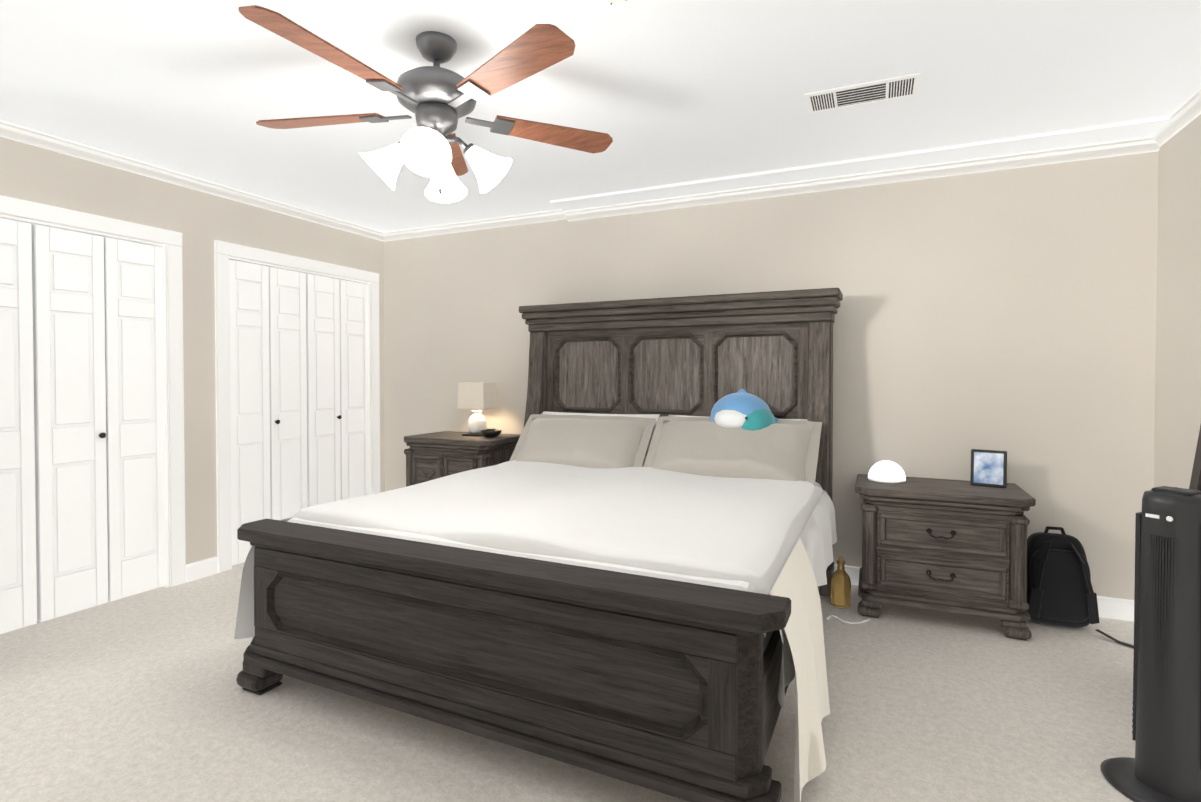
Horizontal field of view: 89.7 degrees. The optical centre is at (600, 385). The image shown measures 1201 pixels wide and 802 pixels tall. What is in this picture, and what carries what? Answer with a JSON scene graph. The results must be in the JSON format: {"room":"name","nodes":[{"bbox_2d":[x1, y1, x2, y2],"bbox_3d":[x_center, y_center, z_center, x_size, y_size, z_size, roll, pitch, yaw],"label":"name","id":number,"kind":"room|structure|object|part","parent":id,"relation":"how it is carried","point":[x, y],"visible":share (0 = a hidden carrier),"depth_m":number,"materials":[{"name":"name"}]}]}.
{"room":"bedroom","nodes":[
{"label":"bedroom","id":0,"kind":"room"},
{"bbox_2d":[0,137,384,586],"bbox_3d":[-3.137,-0.028,3.181,0.750,2.450,4.630,0,1,24],"label":"wall","id":1,"kind":"structure","parent":0,"point":[201,222],"depth_m":3.71,"materials":[{"name":"paint"}]},
{"bbox_2d":[0,218,166,633],"bbox_3d":[-2.809,0.193,3.008,0.069,1.990,1.213,0,1,24],"label":"closet door","id":2,"kind":"structure","parent":1,"relation":"in","point":[82,328],"depth_m":3.17,"materials":[{"name":"white wood"}]},
{"bbox_2d":[0,195,379,586],"bbox_3d":[-2.805,0.146,3.125,0.142,2.105,4.327,0,1,24],"label":"trim","id":3,"kind":"structure","parent":1,"relation":"attached to","point":[91,224],"depth_m":3.62,"materials":[{"name":"white wood"}]},
{"bbox_2d":[0,120,383,581],"bbox_3d":[-2.774,-0.025,3.011,0.052,2.450,4.500,0,1,24],"label":"baseboard","id":4,"kind":"structure","parent":1,"relation":"attached to","point":[207,567],"depth_m":3.62,"materials":[{"name":"white wood"}]},
{"bbox_2d":[229,259,369,565],"bbox_3d":[-2.154,0.171,4.450,0.069,1.990,1.200,0,1,24],"label":"closet door","id":5,"kind":"structure","parent":1,"relation":"in","point":[299,385],"depth_m":4.34,"materials":[{"name":"white wood"}]},
{"bbox_2d":[0,562,1134,801],"bbox_3d":[-0.482,1.266,1.997,5.320,0.100,4.870,0,1,24],"label":"floor","id":6,"kind":"structure","parent":0,"point":[142,696],"depth_m":2.16,"materials":[{"name":"carpet"}]},
{"bbox_2d":[404,431,520,486],"bbox_3d":[-1.000,0.773,4.441,0.768,0.810,0.538,0,1,24],"label":"nightstand","id":7,"kind":"object","parent":6,"relation":"on","point":[432,456],"visible":0.17,"depth_m":4.24,"materials":[{"name":"brown wood"}]},
{"bbox_2d":[457,382,496,435],"bbox_3d":[-0.915,0.171,4.487,0.212,0.390,0.212,0,1,16],"label":"table lamp","id":8,"kind":"object","parent":7,"relation":"on","point":[477,395],"visible":0.9,"depth_m":4.41,"materials":[{"name":"beige fabric"}]},
{"bbox_2d":[480,428,501,437],"bbox_3d":[-0.783,0.338,4.321,0.150,0.061,0.150,0,1,24],"label":"bowl","id":9,"kind":"object","parent":7,"relation":"on","point":[490,433],"visible":1,"depth_m":4.27,"materials":[{"name":"black ceramic"}]},
{"bbox_2d":[234,288,842,801],"bbox_3d":[-0.054,0.333,2.986,2.338,1.735,2.320,0,1,25],"label":"bed","id":10,"kind":"object","parent":6,"relation":"on","point":[618,564],"visible":1,"depth_m":2.13,"materials":[{"name":"brown wood"}]},
{"bbox_2d":[234,460,836,801],"bbox_3d":[-0.129,0.823,2.838,2.338,0.681,1.735,0,1,25],"label":"blanket","id":11,"kind":"object","parent":10,"relation":"on","point":[767,537],"depth_m":2.25,"materials":[{"name":"white fabric"}]},
{"bbox_3d":[-0.020,0.719,2.959,1.930,0.365,2.000,0,1,25],"label":"mattress","id":12,"kind":"part","parent":10,"relation":"part of","materials":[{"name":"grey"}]},
{"bbox_2d":[831,557,850,607],"bbox_3d":[1.310,1.066,3.294,0.104,0.260,0.104,0,1,24],"label":"bottle","id":13,"kind":"object","parent":6,"relation":"on","point":[840,588],"visible":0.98,"depth_m":3.26,"materials":[{"name":"brown"}]},
{"bbox_2d":[827,614,869,623],"bbox_3d":[1.267,1.194,3.090,0.204,0.010,0.095,0,1,24],"label":"cable","id":14,"kind":"object","parent":6,"relation":"on","point":[846,621],"visible":1,"depth_m":3.07,"materials":[{"name":"white plastic"}]},
{"bbox_2d":[855,474,1035,640],"bbox_3d":[1.779,0.862,3.197,0.788,0.670,0.508,0,1,24],"label":"nightstand","id":15,"kind":"object","parent":6,"relation":"on","point":[952,546],"visible":1,"depth_m":2.99,"materials":[{"name":"brown wood"}]},
{"bbox_2d":[868,460,905,483],"bbox_3d":[1.581,0.468,3.338,0.194,0.112,0.194,0,1,24],"label":"night light","id":16,"kind":"object","parent":15,"relation":"on","point":[887,471],"visible":1,"depth_m":3.29,"materials":[{"name":"white plastic"}]},
{"bbox_2d":[970,449,1006,487],"bbox_3d":[2.055,0.437,3.196,0.160,0.190,0.086,1,-7,36],"label":"picture frame","id":17,"kind":"object","parent":15,"relation":"on","point":[988,468],"visible":0.96,"depth_m":3.16,"materials":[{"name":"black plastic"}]},
{"bbox_2d":[1027,526,1133,647],"bbox_3d":[2.359,0.964,2.897,0.508,0.484,0.482,0,1,20],"label":"backpack","id":18,"kind":"object","parent":6,"relation":"on","point":[1060,591],"visible":0.81,"depth_m":2.98,"materials":[{"name":"black fabric"}]},
{"bbox_2d":[1100,486,1200,801],"bbox_3d":[1.702,0.759,1.794,0.286,0.920,0.336,0,1,-26],"label":"tower fan","id":19,"kind":"object","parent":6,"relation":"on","point":[1164,765],"visible":1,"depth_m":1.75,"materials":[{"name":"black plastic"}]},
{"bbox_2d":[1189,425,1200,490],"bbox_3d":[2.248,0.518,2.124,0.043,1.380,0.720,8,4,24],"label":"floor mirror","id":20,"kind":"object","parent":6,"relation":"on","point":[1195,482],"depth_m":2.42,"materials":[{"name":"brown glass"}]},
{"bbox_2d":[0,0,1200,231],"bbox_3d":[-0.482,-1.275,1.957,5.320,0.116,4.870,0,1,24],"label":"ceiling","id":21,"kind":"structure","parent":0,"point":[674,98],"depth_m":2.52,"materials":[{"name":"paint"}]},
{"bbox_2d":[238,5,612,202],"bbox_3d":[-0.619,-0.959,2.142,1.351,0.555,1.307,0,1,24],"label":"ceiling fan","id":22,"kind":"object","parent":21,"relation":"hanging from","point":[437,100],"visible":1,"depth_m":2.08,"materials":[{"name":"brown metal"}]},
{"bbox_2d":[600,0,626,4],"bbox_3d":[0.039,-1.214,1.847,0.124,0.035,0.124,0,1,24],"label":"smoke detector","id":23,"kind":"object","parent":21,"relation":"attached to","point":[611,2],"visible":1,"depth_m":1.88,"materials":[{"name":"white plastic"}]},
{"bbox_2d":[804,72,920,113],"bbox_3d":[1.108,-1.236,2.570,0.440,0.014,0.200,0,1,24],"label":"ceiling vent","id":24,"kind":"object","parent":21,"relation":"in","point":[898,87],"visible":1,"depth_m":2.55,"materials":[{"name":"white metal"}]},
{"bbox_2d":[383,151,1158,599],"bbox_3d":[0.499,-0.043,4.139,5.320,2.450,0.120,0,1,24],"label":"wall","id":25,"kind":"structure","parent":0,"point":[1011,313],"depth_m":3.46,"materials":[{"name":"paint"}]},
{"bbox_2d":[384,137,1147,621],"bbox_3d":[0.461,-0.041,4.055,5.080,2.450,0.063,0,1,24],"label":"baseboard","id":26,"kind":"structure","parent":25,"relation":"attached to","point":[1108,607],"depth_m":3.61,"materials":[{"name":"white wood"}]},
{"bbox_2d":[1154,114,1200,488],"bbox_3d":[1.886,0.008,0.902,0.120,2.450,4.630,0,1,24],"label":"wall","id":27,"kind":"structure","parent":0,"point":[1178,374],"depth_m":2.81,"materials":[{"name":"paint"}]},
{"bbox_2d":[1148,88,1200,151],"bbox_3d":[1.805,0.008,0.933,0.052,2.450,4.500,0,1,24],"label":"crown molding","id":28,"kind":"structure","parent":27,"relation":"attached to","point":[1182,116],"depth_m":2.76,"materials":[{"name":"white wood"}]}
]}

